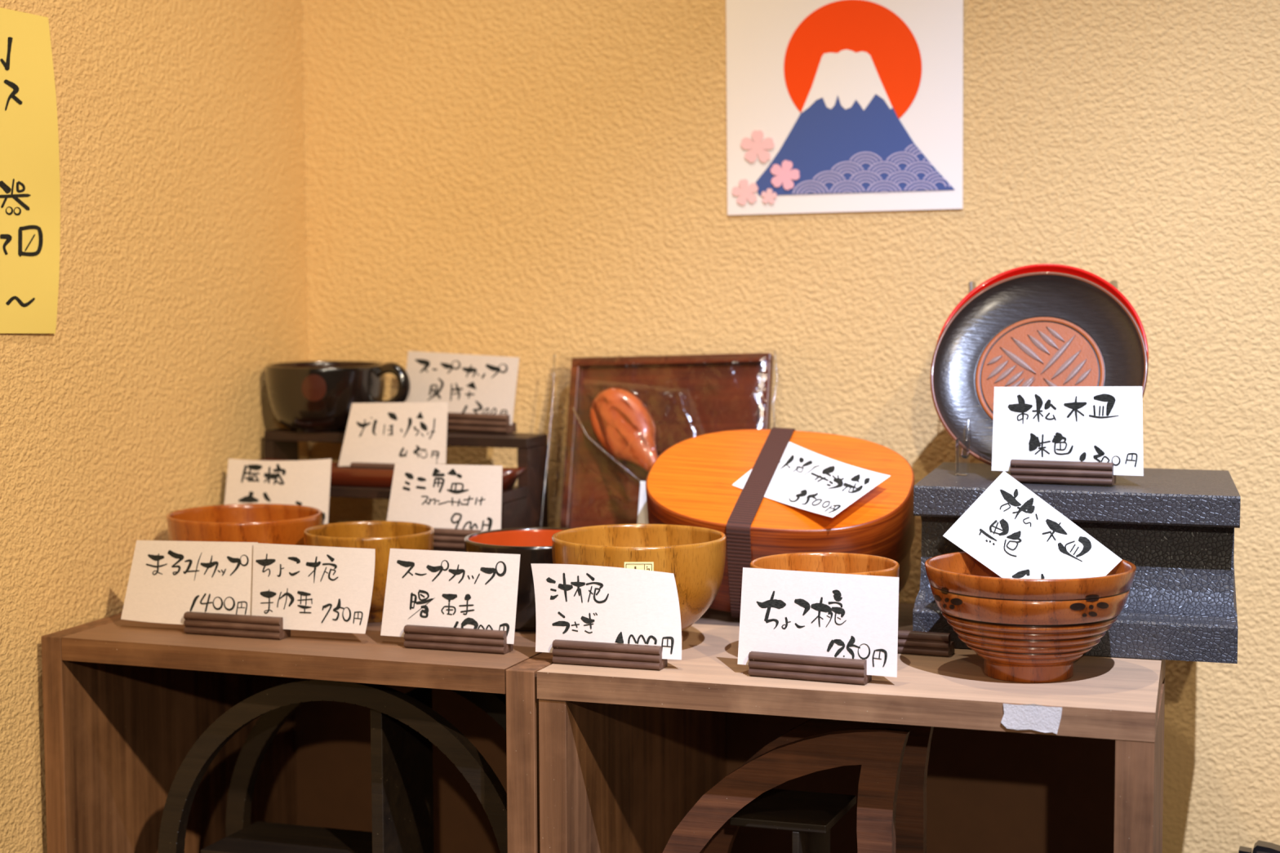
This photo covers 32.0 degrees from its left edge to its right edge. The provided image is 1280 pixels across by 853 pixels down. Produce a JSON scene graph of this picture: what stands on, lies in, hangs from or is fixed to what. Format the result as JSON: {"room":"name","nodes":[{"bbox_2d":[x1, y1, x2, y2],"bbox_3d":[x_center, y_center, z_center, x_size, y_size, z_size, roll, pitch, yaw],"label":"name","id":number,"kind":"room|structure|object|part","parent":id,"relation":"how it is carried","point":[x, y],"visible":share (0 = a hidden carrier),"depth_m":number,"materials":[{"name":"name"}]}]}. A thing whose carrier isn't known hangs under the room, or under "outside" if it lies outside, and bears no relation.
{"room":"tableware shop","nodes":[
{"label":"tableware shop","id":0,"kind":"room"},
{"bbox_2d":[0,0,309,852],"bbox_3d":[-0.595,-0.171,0.754,0.035,2.300,1.963,2,5,19],"label":"wall","id":1,"kind":"structure","parent":0,"point":[182,277],"depth_m":1.46,"materials":[{"name":"paint"}]},
{"bbox_2d":[0,7,60,333],"bbox_3d":[-0.393,-0.148,1.269,0.002,0.199,0.222,2,5,19],"label":"notice","id":2,"kind":"object","parent":1,"relation":"attached to","point":[30,186],"visible":1,"depth_m":1.34,"materials":[{"name":"yellow paper"}]},
{"bbox_2d":[637,480,648,524],"bbox_3d":[0.021,0.055,1.486,0.047,0.036,0.008,2,5,19],"label":"price card","id":3,"kind":"object","parent":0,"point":[642,517],"visible":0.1,"depth_m":1.49,"materials":[{"name":"white paper"}]},
{"bbox_2d":[302,0,1279,852],"bbox_3d":[0.541,-0.233,1.414,1.748,2.300,0.040,2,5,19],"label":"wall","id":4,"kind":"structure","parent":0,"point":[531,181],"depth_m":1.55,"materials":[{"name":"paint"}]},
{"bbox_2d":[725,0,963,215],"bbox_3d":[0.139,-0.241,1.531,0.168,0.190,0.002,2,5,19],"label":"poster","id":5,"kind":"object","parent":4,"relation":"attached to","point":[833,105],"visible":1,"depth_m":1.53,"materials":[{"name":"white paper"}]},
{"bbox_3d":[0.170,1.026,0.451,1.748,0.040,2.304,2,5,19],"label":"floor","id":6,"kind":"structure","parent":0,"visible":0},
{"bbox_2d":[41,613,553,852],"bbox_3d":[-0.161,0.518,1.472,0.326,0.800,0.304,2,5,19],"label":"box shelf","id":7,"kind":"object","parent":6,"relation":"on","point":[126,702],"depth_m":1.38,"materials":[{"name":"brown wood"}]},
{"bbox_3d":[-0.307,0.514,1.526,0.014,0.800,0.293,2,5,19],"label":"panel","id":8,"kind":"part","parent":7,"relation":"part of","materials":[{"name":"brown wood"}]},
{"bbox_2d":[183,611,290,639],"bbox_3d":[-0.245,0.120,1.355,0.066,0.013,0.014,2,5,20],"label":"card holder","id":9,"kind":"object","parent":7,"relation":"on","point":[195,623],"visible":1,"depth_m":1.35,"materials":[{"name":"brown wood"}]},
{"bbox_2d":[120,540,257,624],"bbox_3d":[-0.275,0.095,1.365,0.095,0.052,0.007,1,5,17],"label":"price card","id":10,"kind":"object","parent":9,"relation":"on","point":[167,580],"visible":1,"depth_m":1.37,"materials":[{"name":"paper"}]},
{"bbox_3d":[-0.244,0.123,1.358,0.066,0.007,0.009,2,5,20],"label":"rail","id":11,"kind":"part","parent":9,"relation":"part of","materials":[{"name":"brown wood"}]},
{"bbox_2d":[251,542,375,633],"bbox_3d":[-0.197,0.097,1.337,0.082,0.051,0.007,2,5,19],"label":"price card","id":12,"kind":"object","parent":9,"relation":"on","point":[322,588],"visible":1,"depth_m":1.34,"materials":[{"name":"paper"}]},
{"bbox_2d":[166,503,322,545],"bbox_3d":[-0.259,0.087,1.463,0.101,0.061,0.101,2,5,19],"label":"rice bowl","id":13,"kind":"object","parent":7,"relation":"on","point":[261,523],"visible":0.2,"depth_m":1.43,"materials":[{"name":"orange wood"}]},
{"bbox_3d":[-0.203,0.262,1.382,0.116,0.008,0.071,2,5,19],"label":"shelf plate","id":14,"kind":"part","parent":7,"relation":"part of","materials":[{"name":"black wood"}]},
{"bbox_3d":[-0.165,0.285,1.371,0.244,0.280,0.092,2,5,19],"label":"ring display shelf","id":15,"kind":"part","parent":7,"relation":"part of","materials":[{"name":"brown wood"}]},
{"bbox_2d":[302,520,434,622],"bbox_3d":[-0.172,0.093,1.415,0.082,0.056,0.082,2,5,19],"label":"bowl","id":16,"kind":"object","parent":7,"relation":"on","point":[380,535],"visible":0.33,"depth_m":1.39,"materials":[{"name":"yellow wood"}]},
{"bbox_3d":[-0.113,0.515,1.614,0.294,0.782,0.006,2,5,19],"label":"panel","id":17,"kind":"part","parent":7,"relation":"part of","materials":[{"name":"brown wood"}]},
{"bbox_2d":[263,426,548,551],"bbox_3d":[-0.183,0.058,1.559,0.205,0.101,0.125,2,5,19],"label":"display stand","id":18,"kind":"object","parent":7,"relation":"on","point":[521,504],"visible":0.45,"depth_m":1.56,"materials":[{"name":"brown wood"}]},
{"bbox_3d":[-0.276,0.059,1.592,0.008,0.094,0.125,2,5,19],"label":"panel","id":19,"kind":"part","parent":18,"relation":"part of","materials":[{"name":"brown wood"}]},
{"bbox_2d":[265,360,410,431],"bbox_3d":[-0.225,-0.022,1.614,0.087,0.049,0.095,-3,6,-33],"label":"mug","id":20,"kind":"object","parent":18,"relation":"on","point":[312,396],"visible":0.83,"depth_m":1.58,"materials":[{"name":"black ceramic"}]},
{"bbox_3d":[-0.179,-0.029,1.601,0.030,0.035,0.007,2,5,19],"label":"handle","id":21,"kind":"part","parent":20,"relation":"part of","materials":[{"name":"black ceramic"}]},
{"bbox_2d":[257,458,526,490],"bbox_3d":[-0.176,0.034,1.557,0.205,0.014,0.034,2,5,19],"label":"tray","id":22,"kind":"object","parent":18,"relation":"on","point":[340,475],"visible":0.31,"depth_m":1.54,"materials":[{"name":"red paint"}]},
{"bbox_2d":[350,462,395,469],"bbox_3d":[-0.174,0.032,1.557,0.054,0.013,0.014,1,5,18],"label":"card holder","id":23,"kind":"object","parent":22,"relation":"in","point":[354,464],"visible":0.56,"depth_m":1.55,"materials":[{"name":"brown wood"}]},
{"bbox_2d":[337,402,448,466],"bbox_3d":[-0.173,0.005,1.556,0.082,0.046,0.006,1,5,18],"label":"price card","id":24,"kind":"object","parent":23,"relation":"on","point":[386,433],"visible":1,"depth_m":1.55,"materials":[{"name":"paper"}]},
{"bbox_2d":[433,528,480,549],"bbox_3d":[-0.133,0.074,1.483,0.062,0.013,0.014,2,5,21],"label":"card holder","id":25,"kind":"object","parent":18,"relation":"on","point":[444,538],"visible":0.34,"depth_m":1.47,"materials":[{"name":"brown wood"}]},
{"bbox_2d":[386,463,502,531],"bbox_3d":[-0.130,0.047,1.482,0.084,0.044,0.006,2,5,21],"label":"price card","id":26,"kind":"object","parent":25,"relation":"attached to","point":[450,496],"visible":0.98,"depth_m":1.48,"materials":[{"name":"paper"}]},
{"bbox_2d":[447,412,516,433],"bbox_3d":[-0.122,-0.003,1.597,0.071,0.013,0.014,2,6,28],"label":"card holder","id":27,"kind":"object","parent":18,"relation":"on","point":[462,422],"visible":0.66,"depth_m":1.58,"materials":[{"name":"brown wood"}]},
{"bbox_2d":[404,351,519,424],"bbox_3d":[-0.129,-0.028,1.600,0.096,0.050,0.007,2,6,28],"label":"price card","id":28,"kind":"object","parent":27,"relation":"in","point":[468,383],"visible":0.98,"depth_m":1.60,"materials":[{"name":"paper"}]},
{"bbox_3d":[-0.121,-0.001,1.599,0.071,0.007,0.009,2,6,28],"label":"rail","id":29,"kind":"part","parent":27,"relation":"part of","materials":[{"name":"brown wood"}]},
{"bbox_3d":[-0.089,0.064,1.526,0.008,0.094,0.125,2,5,19],"label":"panel","id":30,"kind":"part","parent":18,"relation":"part of","materials":[{"name":"brown wood"}]},
{"label":"card holder","id":31,"kind":"object","parent":18,"relation":"on","visible":0},
{"bbox_2d":[224,458,331,524],"bbox_3d":[-0.252,0.045,1.545,0.080,0.048,0.006,1,5,15],"label":"price card","id":32,"kind":"object","parent":31,"relation":"in","point":[295,482],"visible":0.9,"depth_m":1.54,"materials":[{"name":"paper"}]},
{"bbox_2d":[403,624,513,653],"bbox_3d":[-0.106,0.124,1.306,0.064,0.013,0.014,2,5,20],"label":"card holder","id":33,"kind":"object","parent":7,"relation":"on","point":[460,639],"visible":1,"depth_m":1.30,"materials":[{"name":"brown wood"}]},
{"bbox_2d":[380,548,520,644],"bbox_3d":[-0.112,0.099,1.307,0.088,0.052,0.008,2,5,19],"label":"price card","id":34,"kind":"object","parent":33,"relation":"on","point":[424,588],"visible":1,"depth_m":1.31,"materials":[{"name":"paper"}]},
{"bbox_3d":[-0.105,0.127,1.308,0.064,0.007,0.009,2,5,20],"label":"rail","id":35,"kind":"part","parent":33,"relation":"part of","materials":[{"name":"brown wood"}]},
{"bbox_2d":[463,527,571,631],"bbox_3d":[-0.065,0.096,1.394,0.090,0.054,0.090,2,5,19],"label":"bowl","id":36,"kind":"object","parent":7,"relation":"on","point":[534,544],"visible":0.2,"depth_m":1.36,"materials":[{"name":"black paint"}]},
{"bbox_3d":[-0.016,0.522,1.419,0.017,0.800,0.300,2,5,19],"label":"panel","id":37,"kind":"part","parent":7,"relation":"part of","materials":[{"name":"brown wood"}]},
{"bbox_2d":[536,603,1165,852],"bbox_3d":[0.154,0.526,1.361,0.337,0.801,0.307,2,5,19],"label":"box shelf","id":38,"kind":"object","parent":6,"relation":"on","point":[1075,764],"depth_m":1.27,"materials":[{"name":"brown wood"}]},
{"bbox_2d":[552,639,667,670],"bbox_3d":[-0.017,0.128,1.256,0.064,0.013,0.014,2,5,20],"label":"card holder","id":39,"kind":"object","parent":38,"relation":"on","point":[564,651],"visible":1,"depth_m":1.25,"materials":[{"name":"brown wood"}]},
{"bbox_2d":[530,563,681,659],"bbox_3d":[-0.020,0.104,1.256,0.093,0.050,0.009,2,5,19],"label":"price card","id":40,"kind":"object","parent":39,"relation":"on","point":[574,602],"visible":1,"depth_m":1.25,"materials":[{"name":"paper"}]},
{"bbox_3d":[-0.016,0.131,1.259,0.064,0.007,0.009,2,5,20],"label":"rail","id":41,"kind":"part","parent":39,"relation":"part of","materials":[{"name":"brown wood"}]},
{"bbox_3d":[0.003,0.530,1.414,0.016,0.785,0.300,2,5,19],"label":"panel","id":42,"kind":"part","parent":38,"relation":"part of","materials":[{"name":"brown wood"}]},
{"bbox_2d":[551,524,726,648],"bbox_3d":[-0.001,0.097,1.308,0.102,0.067,0.102,2,5,19],"label":"soup bowl","id":43,"kind":"object","parent":38,"relation":"on","point":[695,556],"visible":0.51,"depth_m":1.28,"materials":[{"name":"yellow wood"}]},
{"bbox_2d":[539,351,777,528],"bbox_3d":[0.016,0.027,1.550,0.174,0.161,0.057,1,5,19],"label":"wooden tray","id":44,"kind":"object","parent":38,"relation":"on","point":[690,396],"visible":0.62,"depth_m":1.56,"materials":[{"name":"brown wood"}]},
{"bbox_2d":[572,385,657,482],"bbox_3d":[0.006,0.024,1.536,0.118,0.110,0.032,2,6,26],"label":"wooden spoon","id":45,"kind":"object","parent":44,"relation":"in","point":[620,422],"visible":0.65,"depth_m":1.54,"materials":[{"name":"brown wood"}]},
{"bbox_2d":[645,426,915,617],"bbox_3d":[0.091,0.061,1.431,0.172,0.113,0.141,1,5,15],"label":"lunch box","id":46,"kind":"object","parent":38,"relation":"on","point":[690,483],"visible":0.66,"depth_m":1.40,"materials":[{"name":"brown wood"}]},
{"bbox_2d":[732,441,889,517],"bbox_3d":[0.106,0.032,1.402,0.060,0.036,0.098,-5,7,-41],"label":"price card","id":47,"kind":"object","parent":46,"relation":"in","point":[803,478],"visible":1,"depth_m":1.40,"materials":[{"name":"white paper"}]},
{"bbox_3d":[0.088,0.219,1.274,0.056,0.005,0.070,2,5,19],"label":"shelf plate","id":48,"kind":"part","parent":38,"relation":"part of","materials":[{"name":"black wood"}]},
{"bbox_3d":[0.088,0.296,1.281,0.150,0.273,0.089,2,5,19],"label":"crescent display shelf","id":49,"kind":"part","parent":38,"relation":"part of","materials":[{"name":"brown wood"}]},
{"bbox_2d":[748,651,871,684],"bbox_3d":[0.092,0.131,1.216,0.066,0.013,0.014,2,5,23],"label":"card holder","id":50,"kind":"object","parent":38,"relation":"on","point":[788,666],"visible":1,"depth_m":1.21,"materials":[{"name":"brown wood"}]},
{"bbox_2d":[737,567,898,677],"bbox_3d":[0.097,0.106,1.214,0.091,0.053,0.007,2,5,23],"label":"price card","id":51,"kind":"object","parent":50,"relation":"on","point":[783,611],"visible":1,"depth_m":1.21,"materials":[{"name":"paper"}]},
{"bbox_3d":[0.093,0.134,1.218,0.066,0.007,0.009,2,5,23],"label":"rail","id":52,"kind":"part","parent":50,"relation":"part of","materials":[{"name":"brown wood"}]},
{"bbox_3d":[0.098,0.305,1.278,0.004,0.166,0.070,2,5,19],"label":"post","id":53,"kind":"part","parent":38,"relation":"part of","materials":[{"name":"black wood"}]},
{"bbox_2d":[750,552,899,577],"bbox_3d":[0.104,0.105,1.259,0.084,0.057,0.084,2,5,19],"label":"bowl","id":54,"kind":"object","parent":38,"relation":"on","point":[826,562],"visible":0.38,"depth_m":1.29,"materials":[{"name":"orange wood"}]},
{"bbox_3d":[0.188,0.522,1.508,0.270,0.782,0.006,2,5,19],"label":"panel","id":55,"kind":"part","parent":38,"relation":"part of","materials":[{"name":"brown wood"}]},
{"bbox_2d":[897,630,954,657],"bbox_3d":[0.158,0.124,1.290,0.046,0.013,0.014,2,5,23],"label":"card holder","id":56,"kind":"object","parent":38,"relation":"on","point":[914,642],"visible":0.66,"depth_m":1.28,"materials":[{"name":"brown wood"}]},
{"bbox_3d":[0.159,0.127,1.292,0.046,0.007,0.009,2,5,23],"label":"rail","id":57,"kind":"part","parent":56,"relation":"part of","materials":[{"name":"brown wood"}]},
{"bbox_2d":[924,551,1136,683],"bbox_3d":[0.213,0.106,1.223,0.114,0.062,0.114,-1,5,-7],"label":"bowl","id":58,"kind":"object","parent":38,"relation":"on","point":[1023,630],"visible":0.96,"depth_m":1.19,"materials":[{"name":"brown wood"}]},
{"bbox_2d":[942,471,1122,578],"bbox_3d":[0.219,0.066,1.251,0.098,0.077,0.029,4,6,38],"label":"price card","id":59,"kind":"object","parent":58,"relation":"in","point":[1009,529],"visible":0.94,"depth_m":1.25,"materials":[{"name":"white paper"}]},
{"bbox_2d":[912,462,1240,663],"bbox_3d":[0.265,0.078,1.344,0.196,0.094,0.141,2,5,19],"label":"display stand","id":60,"kind":"object","parent":38,"relation":"on","point":[1176,526],"visible":0.56,"depth_m":1.27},
{"bbox_2d":[955,280,1117,475],"bbox_3d":[0.252,-0.032,1.393,0.101,0.116,0.112,1,5,12],"label":"easel","id":61,"kind":"object","parent":60,"relation":"on","point":[971,285],"visible":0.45,"depth_m":1.36,"materials":[{"name":"clear plastic"}]},
{"bbox_3d":[0.205,-0.016,1.390,0.005,0.066,0.068,1,5,13],"label":"leg","id":62,"kind":"part","parent":61,"relation":"part of","materials":[{"name":"clear plastic"}]},
{"bbox_2d":[929,271,1147,466],"bbox_3d":[0.244,-0.034,1.367,0.133,0.121,0.058,2,5,20],"label":"plate","id":63,"kind":"object","parent":61,"relation":"on","point":[1036,329],"visible":0.69,"depth_m":1.38,"materials":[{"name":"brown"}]},
{"bbox_2d":[936,263,1148,366],"bbox_3d":[0.247,-0.040,1.381,0.133,0.121,0.058,2,5,22],"label":"plate","id":64,"kind":"object","parent":61,"relation":"on","point":[1057,268],"visible":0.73,"depth_m":1.40,"materials":[{"name":"red"}]},
{"bbox_2d":[1009,459,1115,485],"bbox_3d":[0.248,0.026,1.308,0.059,0.013,0.014,2,5,22],"label":"card holder","id":65,"kind":"object","parent":60,"relation":"on","point":[1022,470],"visible":0.89,"depth_m":1.30,"materials":[{"name":"brown wood"}]},
{"bbox_2d":[991,386,1143,475],"bbox_3d":[0.250,0.002,1.305,0.089,0.052,0.005,2,5,21],"label":"price card","id":66,"kind":"object","parent":65,"relation":"on","point":[1084,424],"visible":1,"depth_m":1.30,"materials":[{"name":"white paper"}]},
{"bbox_3d":[0.249,0.029,1.310,0.059,0.007,0.009,2,5,22],"label":"rail","id":67,"kind":"part","parent":65,"relation":"part of","materials":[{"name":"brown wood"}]},
{"bbox_3d":[0.275,0.543,1.249,0.019,0.785,0.175,1,5,15],"label":"panel","id":68,"kind":"part","parent":38,"relation":"part of","materials":[{"name":"brown wood"}]},
{"bbox_3d":[0.602,0.614,1.276,0.500,0.635,0.290,2,5,19],"label":"side table","id":69,"kind":"object","parent":6,"relation":"on","visible":0},
{"bbox_2d":[1238,840,1279,852],"bbox_3d":[0.383,0.270,1.325,0.055,0.044,0.013,2,5,19],"label":"metal clip","id":70,"kind":"object","parent":69,"relation":"on","point":[1260,846],"visible":1,"depth_m":1.32,"materials":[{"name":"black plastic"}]},
{"bbox_3d":[0.387,0.270,1.323,0.047,0.044,0.012,2,5,19],"label":"black frame","id":71,"kind":"part","parent":70,"relation":"part of","materials":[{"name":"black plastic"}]}
]}

